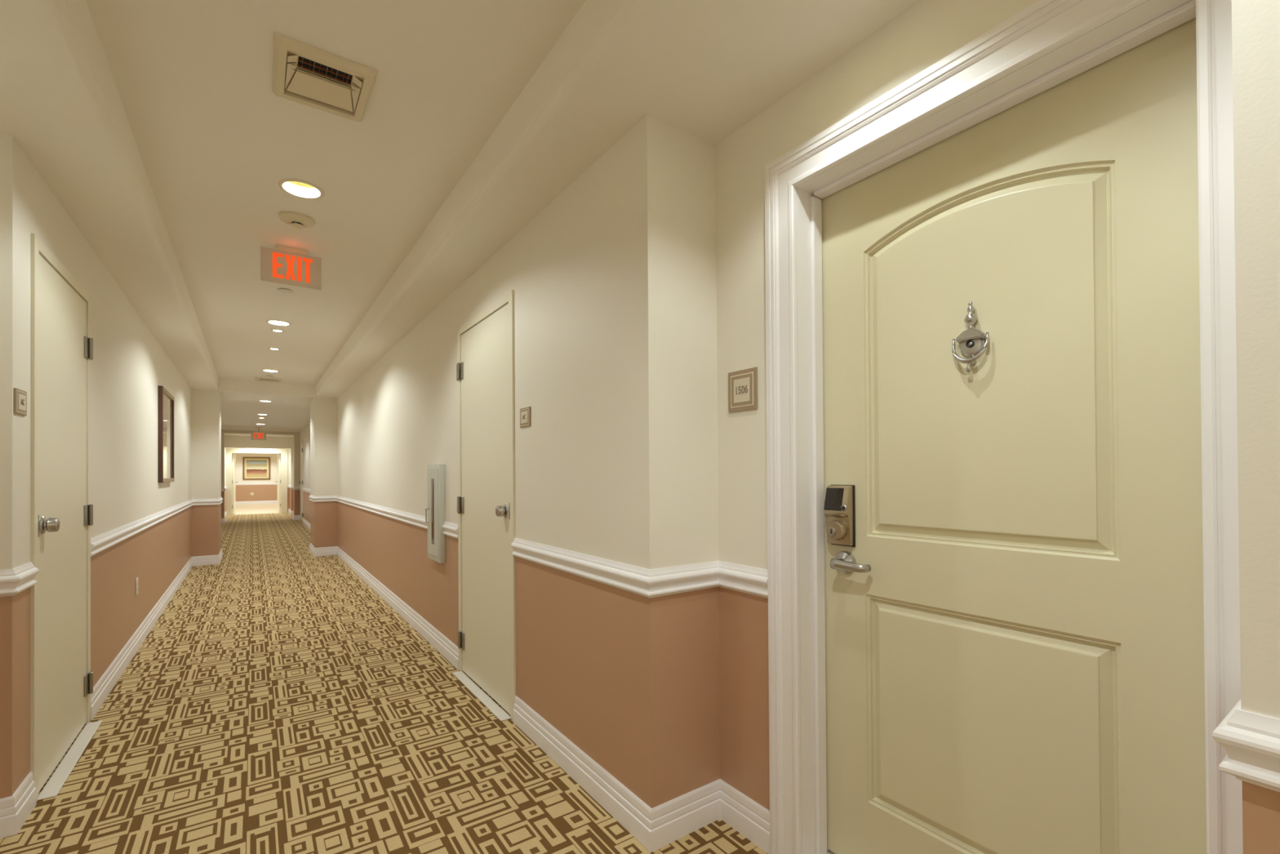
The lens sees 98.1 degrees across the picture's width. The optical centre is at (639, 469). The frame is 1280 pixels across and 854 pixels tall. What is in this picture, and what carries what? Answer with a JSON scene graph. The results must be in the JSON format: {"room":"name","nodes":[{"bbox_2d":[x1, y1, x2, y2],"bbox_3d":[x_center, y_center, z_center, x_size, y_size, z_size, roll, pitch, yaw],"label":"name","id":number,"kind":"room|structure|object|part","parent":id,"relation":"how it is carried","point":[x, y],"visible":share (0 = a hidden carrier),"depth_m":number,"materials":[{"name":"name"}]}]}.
{"room":"apartment building hallway","nodes":[
{"label":"apartment building hallway","id":0,"kind":"room"},
{"bbox_2d":[0,133,226,798],"bbox_3d":[-5.618,0.103,6.931,0.483,2.396,24.997,0,0,-34],"label":"wall","id":1,"kind":"structure","parent":0,"point":[128,364],"depth_m":3.06,"materials":[{"name":"beige paint"}]},
{"bbox_2d":[0,771,36,838],"bbox_3d":[-0.491,1.154,-0.728,0.318,0.128,6.590,0,0,-35],"label":"baseboard","id":2,"kind":"structure","parent":1,"relation":"attached to","point":[15,809],"depth_m":1.91,"materials":[{"name":"white paint"}]},
{"bbox_2d":[0,561,39,596],"bbox_3d":[-0.493,0.359,-0.720,0.326,0.091,6.590,0,0,-35],"label":"trim","id":3,"kind":"structure","parent":1,"relation":"attached to","point":[13,581],"depth_m":1.91,"materials":[{"name":"white paint"}]},
{"bbox_2d":[13,387,26,416],"bbox_3d":[-2.195,-0.238,1.968,0.009,0.088,0.112,0,0,-35],"label":"room sign","id":4,"kind":"object","parent":1,"relation":"attached to","point":[20,396],"visible":1,"depth_m":1.96,"materials":[{"name":"beige"}]},
{"bbox_3d":[-2.193,-0.238,1.969,0.001,0.070,0.090,0,0,-35],"label":"sign frame","id":5,"kind":"part","parent":4,"relation":"part of","materials":[{"name":"beige"}]},
{"bbox_2d":[30,232,90,800],"bbox_3d":[-2.548,0.186,2.398,0.101,2.131,0.872,0,0,-35],"label":"frame","id":6,"kind":"object","parent":1,"relation":"attached to","point":[38,247],"visible":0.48,"depth_m":2.08,"materials":[{"name":"beige paint"}]},
{"bbox_2d":[38,254,93,792],"bbox_3d":[-2.541,0.210,2.425,0.140,2.085,0.827,0,0,-35],"label":"door","id":7,"kind":"structure","parent":1,"relation":"in","point":[64,684],"depth_m":2.38,"materials":[{"name":"beige paint"}]},
{"bbox_3d":[-2.309,0.217,2.173,0.045,0.070,0.070,0,0,-35],"label":"knob","id":8,"kind":"part","parent":7,"relation":"part of","materials":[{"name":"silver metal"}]},
{"bbox_2d":[135,577,137,595],"bbox_3d":[-3.569,0.829,3.939,0.007,0.118,0.072,0,0,-35],"label":"wall outlet","id":9,"kind":"object","parent":1,"relation":"attached to","point":[136,579],"visible":1,"depth_m":3.92,"materials":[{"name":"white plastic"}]},
{"bbox_2d":[90,511,226,719],"bbox_3d":[-7.652,1.271,10.050,0.308,0.128,17.536,0,0,-35],"label":"baseboard","id":10,"kind":"structure","parent":1,"relation":"attached to","point":[101,690],"depth_m":3.91,"materials":[{"name":"white paint"}]},
{"bbox_2d":[90,485,226,556],"bbox_3d":[-7.654,0.476,10.058,0.315,0.091,17.536,0,0,-35],"label":"trim","id":11,"kind":"structure","parent":1,"relation":"attached to","point":[100,543],"depth_m":3.94,"materials":[{"name":"white paint"}]},
{"bbox_2d":[158,385,173,482],"bbox_3d":[-4.445,-0.304,5.212,0.031,0.848,0.870,0,0,-35],"label":"framed picture","id":12,"kind":"object","parent":1,"relation":"attached to","point":[166,400],"visible":1,"depth_m":5.12,"materials":[{"name":"brown wood"}]},
{"bbox_3d":[-4.206,-0.308,4.870,0.031,0.848,0.036,0,0,-35],"label":"frame","id":13,"kind":"part","parent":12,"relation":"part of","materials":[{"name":"brown wood"}]},
{"bbox_2d":[163,392,172,478],"bbox_3d":[-4.450,-0.304,5.208,0.016,0.776,0.798,0,0,-35],"label":"print","id":14,"kind":"object","parent":12,"relation":"on","point":[167,398],"depth_m":5.26},
{"bbox_3d":[-4.448,-0.710,5.215,0.031,0.036,0.798,0,0,-35],"label":"frame rail","id":15,"kind":"part","parent":12,"relation":"part of","materials":[{"name":"brown"}]},
{"bbox_3d":[-4.442,0.102,5.209,0.031,0.036,0.798,0,0,-35],"label":"frame rail","id":16,"kind":"part","parent":12,"relation":"part of","materials":[{"name":"brown"}]},
{"bbox_3d":[-4.684,-0.301,5.554,0.031,0.848,0.036,0,0,-35],"label":"frame","id":17,"kind":"part","parent":12,"relation":"part of","materials":[{"name":"brown wood"}]},
{"bbox_2d":[231,502,279,515],"bbox_3d":[-14.416,1.448,20.655,5.200,0.001,7.600,0,0,-35],"label":"floor","id":18,"kind":"structure","parent":0,"point":[250,508],"depth_m":20.18,"materials":[{"name":"tile"}]},
{"bbox_2d":[234,453,277,501],"bbox_3d":[-14.424,0.198,20.663,5.200,2.500,7.600,0,0,-35],"label":"wall","id":19,"kind":"structure","parent":0,"point":[261,492],"depth_m":23.86,"materials":[{"name":"beige paint"}]},
{"bbox_2d":[242,457,270,479],"bbox_3d":[-16.470,-0.042,23.849,0.970,0.970,0.034,0,0,-35],"label":"framed painting","id":20,"kind":"object","parent":19,"relation":"attached to","point":[254,468],"visible":1,"depth_m":23.84,"materials":[{"name":"brown wood"}]},
{"bbox_2d":[235,500,277,504],"bbox_3d":[-14.453,1.384,20.708,5.200,0.128,7.470,0,0,-35],"label":"baseboard","id":21,"kind":"structure","parent":19,"relation":"attached to","point":[256,501],"depth_m":23.86,"materials":[{"name":"white paint"}]},
{"bbox_2d":[235,482,277,484],"bbox_3d":[-14.458,0.590,20.714,5.200,0.091,7.470,0,0,-35],"label":"trim","id":22,"kind":"structure","parent":19,"relation":"attached to","point":[248,483],"depth_m":23.89,"materials":[{"name":"white paint"}]},
{"bbox_2d":[224,435,290,448],"bbox_3d":[-11.537,-0.827,16.774,1.660,0.371,0.300,0,0,-35],"label":"header beam","id":23,"kind":"structure","parent":0,"point":[230,441],"depth_m":16.63,"materials":[{"name":"beige paint"}]},
{"bbox_2d":[287,448,290,512],"bbox_3d":[-12.090,0.215,17.657,1.740,2.396,0.001,0,0,-35],"label":"wall","id":24,"kind":"structure","parent":0,"point":[288,450],"depth_m":18.10,"materials":[{"name":"beige paint"}]},
{"bbox_2d":[231,453,235,514],"bbox_3d":[-12.873,0.453,17.639,0.122,1.910,0.644,0,0,-32],"label":"door","id":25,"kind":"structure","parent":24,"relation":"in","point":[233,455],"depth_m":17.40,"materials":[{"name":"beige paint"}]},
{"bbox_2d":[226,448,287,515],"bbox_3d":[-12.191,0.366,17.652,1.645,2.095,0.150,0,0,-35],"label":"door frame","id":26,"kind":"structure","parent":24,"relation":"attached to","point":[283,452],"depth_m":17.66,"materials":[{"name":"beige paint"}]},
{"bbox_2d":[275,453,280,512],"bbox_3d":[-11.934,0.451,18.294,0.122,1.910,0.644,0,0,-38],"label":"door","id":27,"kind":"structure","parent":24,"relation":"in","point":[278,482],"depth_m":18.15,"materials":[{"name":"beige paint"}]},
{"bbox_2d":[0,512,768,853],"bbox_3d":[-4.881,1.300,7.433,2.500,0.001,25.000,0,0,-35],"label":"floor","id":28,"kind":"structure","parent":0,"point":[277,703],"depth_m":2.49,"materials":[{"name":"carpet"}]},
{"bbox_2d":[37,720,102,799],"bbox_3d":[-2.476,1.248,2.425,0.056,0.006,0.788,0,0,-35],"label":"threshold","id":29,"kind":"object","parent":28,"relation":"on","point":[62,772],"visible":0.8,"depth_m":2.36,"materials":[{"name":"silver metal"}]},
{"bbox_2d":[452,671,511,720],"bbox_3d":[-0.894,1.243,3.081,0.056,0.006,0.809,0,0,-35],"label":"threshold","id":30,"kind":"object","parent":28,"relation":"on","point":[488,702],"visible":1,"depth_m":3.02,"materials":[{"name":"silver metal"}]},
{"bbox_2d":[0,0,918,436],"bbox_3d":[-4.944,-1.183,7.416,2.346,0.174,25.000,0,0,-35],"label":"ceiling","id":31,"kind":"structure","parent":0,"point":[159,128],"depth_m":2.05,"materials":[{"name":"paint"}]},
{"bbox_2d":[250,426,266,439],"bbox_3d":[-9.293,-0.872,13.524,0.266,0.310,0.169,0,0,-3],"label":"exit sign","id":32,"kind":"object","parent":31,"relation":"hanging from","point":[258,435],"visible":1,"depth_m":13.51,"materials":[{"name":"red plastic"}]},
{"bbox_3d":[-9.293,-0.815,13.523,0.308,0.196,0.010,0,0,-35],"label":"panel","id":33,"kind":"part","parent":32,"relation":"part of","materials":[{"name":"beige plastic"}]},
{"bbox_2d":[223,430,293,435],"bbox_3d":[-10.146,-0.983,14.820,1.529,0.101,0.300,0,0,-35],"label":"beam","id":34,"kind":"structure","parent":31,"relation":"attached to","point":[231,432],"depth_m":14.68,"materials":[{"name":"beige paint"}]},
{"bbox_2d":[255,377,281,382],"bbox_3d":[-5.208,-1.254,7.781,0.300,0.022,0.260,0,0,-35],"label":"ceiling vent","id":35,"kind":"object","parent":31,"relation":"in","point":[257,379],"visible":1,"depth_m":7.75,"materials":[{"name":"beige plastic"}]},
{"bbox_2d":[262,368,279,372],"bbox_3d":[-4.765,-1.300,7.158,0.188,0.064,0.188,0,0,-35],"label":"recessed light","id":36,"kind":"object","parent":31,"relation":"in","point":[264,370],"visible":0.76,"depth_m":7.21,"materials":[{"name":"beige glass"}]},
{"bbox_2d":[268,347,279,350],"bbox_3d":[-3.898,-1.306,5.916,0.109,0.050,0.109,0,0,-35],"label":"recessed light","id":37,"kind":"object","parent":31,"relation":"in","point":[273,348],"visible":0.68,"depth_m":5.92,"materials":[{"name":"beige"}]},
{"bbox_2d":[270,328,284,332],"bbox_3d":[-3.377,-1.315,5.170,0.109,0.050,0.109,0,0,-35],"label":"recessed light","id":38,"kind":"object","parent":31,"relation":"in","point":[273,330],"visible":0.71,"depth_m":5.18,"materials":[{"name":"beige glass"}]},
{"bbox_2d":[266,320,291,325],"bbox_3d":[-3.197,-1.325,4.912,0.188,0.064,0.188,0,0,-35],"label":"recessed light","id":39,"kind":"object","parent":31,"relation":"in","point":[277,322],"visible":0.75,"depth_m":4.96,"materials":[{"name":"beige glass"}]},
{"bbox_2d":[277,288,293,293],"bbox_3d":[-2.589,-1.302,4.049,0.096,0.009,0.096,0,0,-35],"label":"sprinkler cover","id":40,"kind":"object","parent":31,"relation":"attached to","point":[281,290],"visible":1,"depth_m":4.04,"materials":[{"name":"white metal"}]},
{"bbox_2d":[260,244,321,289],"bbox_3d":[-2.077,-1.206,3.309,0.308,0.218,0.056,0,0,-35],"label":"exit sign","id":41,"kind":"object","parent":31,"relation":"hanging from","point":[286,265],"visible":1,"depth_m":3.30,"materials":[{"name":"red plastic"}]},
{"bbox_2d":[278,211,315,228],"bbox_3d":[-1.804,-1.296,2.920,0.164,0.046,0.164,0,0,-35],"label":"smoke detector","id":42,"kind":"object","parent":31,"relation":"attached to","point":[297,220],"visible":1,"depth_m":2.89,"materials":[{"name":"beige plastic"}]},
{"bbox_2d":[278,178,324,199],"bbox_3d":[-1.597,-1.350,2.620,0.188,0.064,0.188,0,0,-35],"label":"recessed light","id":43,"kind":"object","parent":31,"relation":"in","point":[294,187],"visible":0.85,"depth_m":2.67,"materials":[{"name":"beige glass"}]},
{"bbox_2d":[271,31,377,122],"bbox_3d":[-1.083,-1.319,1.900,0.288,0.022,0.312,0,0,-35],"label":"ceiling vent","id":44,"kind":"object","parent":31,"relation":"in","point":[303,73],"visible":1,"depth_m":1.88,"materials":[{"name":"beige plastic"}]},
{"bbox_2d":[290,0,1279,853],"bbox_3d":[-4.261,0.101,7.878,0.476,2.396,24.997,0,0,-36],"label":"wall","id":45,"kind":"structure","parent":0,"point":[639,288],"depth_m":1.93,"materials":[{"name":"beige paint"}]},
{"bbox_2d":[288,484,300,489],"bbox_3d":[-10.338,0.536,16.531,0.156,0.091,3.847,0,0,-35],"label":"trim","id":46,"kind":"structure","parent":45,"relation":"attached to","point":[289,486],"depth_m":15.16,"materials":[{"name":"white paint"}]},
{"bbox_2d":[288,508,300,519],"bbox_3d":[-10.330,1.331,16.528,0.149,0.128,3.847,0,0,-35],"label":"baseboard","id":47,"kind":"structure","parent":45,"relation":"attached to","point":[291,512],"depth_m":15.17,"materials":[{"name":"white paint"}]},
{"bbox_2d":[298,441,302,521],"bbox_3d":[-8.865,0.330,14.589,0.140,2.085,0.946,0,0,-35],"label":"door","id":48,"kind":"structure","parent":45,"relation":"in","point":[301,443],"depth_m":14.61,"materials":[{"name":"beige paint"}]},
{"bbox_2d":[300,440,303,520],"bbox_3d":[-8.860,0.307,14.618,0.101,2.131,0.984,0,0,-35],"label":"frame","id":49,"kind":"object","parent":45,"relation":"attached to","point":[301,441],"visible":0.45,"depth_m":14.19,"materials":[{"name":"beige paint"}]},
{"bbox_2d":[302,487,427,528],"bbox_3d":[-5.181,0.453,9.000,0.320,0.091,12.436,0,0,-35],"label":"trim","id":50,"kind":"structure","parent":45,"relation":"attached to","point":[417,520],"depth_m":5.62,"materials":[{"name":"white paint"}]},
{"bbox_2d":[302,517,458,669],"bbox_3d":[-4.991,1.245,8.737,0.313,0.128,13.070,0,0,-35],"label":"baseboard","id":51,"kind":"structure","parent":45,"relation":"attached to","point":[450,651],"depth_m":4.78,"materials":[{"name":"white paint"}]},
{"bbox_2d":[425,463,445,563],"bbox_3d":[-1.425,0.297,3.844,0.063,0.665,0.320,0,0,-35],"label":"fire extinguisher cabinet","id":52,"kind":"object","parent":45,"relation":"attached to","point":[435,473],"visible":1,"depth_m":3.76,"materials":[{"name":"grey metal"}]},
{"bbox_3d":[-1.502,0.326,3.918,0.023,0.103,0.008,0,0,-35],"label":"door handle","id":53,"kind":"part","parent":52,"relation":"part of","materials":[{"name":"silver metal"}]},
{"bbox_3d":[-1.434,0.295,3.843,0.005,0.600,0.270,0,0,-35],"label":"cabinet door","id":54,"kind":"part","parent":52,"relation":"part of","materials":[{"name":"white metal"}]},
{"bbox_2d":[442,520,457,538],"bbox_3d":[-1.226,0.393,3.595,0.024,0.091,0.312,0,0,-35],"label":"trim","id":55,"kind":"structure","parent":45,"relation":"attached to","point":[451,529],"depth_m":3.58,"materials":[{"name":"white paint"}]},
{"bbox_2d":[456,303,510,714],"bbox_3d":[-0.868,0.204,3.132,0.140,2.085,0.848,0,0,-35],"label":"door","id":56,"kind":"structure","parent":45,"relation":"in","point":[484,504],"depth_m":3.07,"materials":[{"name":"beige paint"}]},
{"bbox_3d":[-0.705,0.211,2.819,0.045,0.070,0.070,0,0,-35],"label":"knob","id":57,"kind":"part","parent":56,"relation":"part of","materials":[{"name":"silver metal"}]},
{"bbox_3d":[-0.650,0.209,2.775,0.007,0.083,0.012,0,0,-35],"label":"strike plate","id":58,"kind":"part","parent":56,"relation":"part of","materials":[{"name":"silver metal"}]},
{"bbox_2d":[457,289,515,720],"bbox_3d":[-0.840,0.180,3.131,0.101,2.131,0.893,0,0,-35],"label":"frame","id":59,"kind":"object","parent":45,"relation":"attached to","point":[508,298],"visible":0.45,"depth_m":2.77,"materials":[{"name":"beige paint"}]},
{"bbox_2d":[520,406,530,427],"bbox_3d":[-0.545,-0.247,2.629,0.009,0.090,0.116,0,0,-35],"label":"room sign","id":60,"kind":"object","parent":45,"relation":"attached to","point":[525,413],"visible":1,"depth_m":2.62,"materials":[{"name":"beige"}]},
{"bbox_3d":[-0.547,-0.247,2.628,0.001,0.072,0.093,0,0,-35],"label":"sign frame","id":61,"kind":"part","parent":60,"relation":"part of","materials":[{"name":"beige"}]},
{"bbox_2d":[511,537,768,598],"bbox_3d":[-0.106,0.377,2.254,0.326,0.091,1.379,0,0,-35],"label":"trim","id":62,"kind":"structure","parent":45,"relation":"attached to","point":[658,582],"depth_m":1.92,"materials":[{"name":"white paint"}]},
{"bbox_2d":[512,695,769,853],"bbox_3d":[-0.098,1.171,2.251,0.319,0.128,1.379,0,0,-35],"label":"baseboard","id":63,"kind":"structure","parent":45,"relation":"attached to","point":[655,828],"depth_m":1.92,"materials":[{"name":"white paint"}]},
{"bbox_2d":[728,366,757,412],"bbox_3d":[0.346,-0.268,1.881,0.009,0.138,0.133,0,0,-35],"label":"room sign","id":64,"kind":"object","parent":45,"relation":"attached to","point":[743,384],"visible":1,"depth_m":1.87,"materials":[{"name":"beige"}]},
{"bbox_3d":[0.345,-0.268,1.880,0.001,0.102,0.098,0,0,-35],"label":"sign frame","id":65,"kind":"part","parent":64,"relation":"part of","materials":[{"name":"beige"}]},
{"bbox_2d":[764,0,1243,853],"bbox_3d":[0.785,0.124,1.383,0.190,2.200,1.068,0,0,-35],"label":"door frame","id":66,"kind":"structure","parent":45,"relation":"attached to","point":[1043,27],"depth_m":1.38,"materials":[{"name":"white paint"}]},
{"bbox_2d":[821,17,1206,853],"bbox_3d":[0.821,0.162,1.391,0.112,2.049,0.874,0,0,-35],"label":"door","id":67,"kind":"structure","parent":45,"relation":"in","point":[1013,486],"depth_m":1.29,"materials":[{"name":"beige paint"}]},
{"bbox_2d":[826,849,835,853],"bbox_3d":[0.817,1.214,1.377,0.208,0.020,0.878,0,0,-35],"label":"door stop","id":68,"kind":"structure","parent":67,"relation":"attached to","point":[830,851],"depth_m":1.75,"materials":[{"name":"silver metal"}]},
{"bbox_3d":[0.619,0.140,1.694,0.006,0.186,0.084,0,0,-35],"label":"backing plate","id":69,"kind":"part","parent":67,"relation":"part of","materials":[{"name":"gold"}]},
{"bbox_3d":[0.614,0.282,1.625,0.035,0.032,0.116,0,0,-38],"label":"lever","id":70,"kind":"part","parent":67,"relation":"part of","materials":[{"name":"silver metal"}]},
{"bbox_3d":[0.830,-0.310,1.389,0.012,0.057,0.057,0,0,-35],"label":"plate","id":71,"kind":"part","parent":67,"relation":"part of","materials":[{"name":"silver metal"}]},
{"bbox_2d":[1212,698,1279,791],"bbox_3d":[1.959,0.344,-0.727,0.300,0.091,3.772,0,0,-35],"label":"trim","id":72,"kind":"structure","parent":45,"relation":"attached to","point":[1251,740],"depth_m":0.71,"materials":[{"name":"white paint"}]}
]}

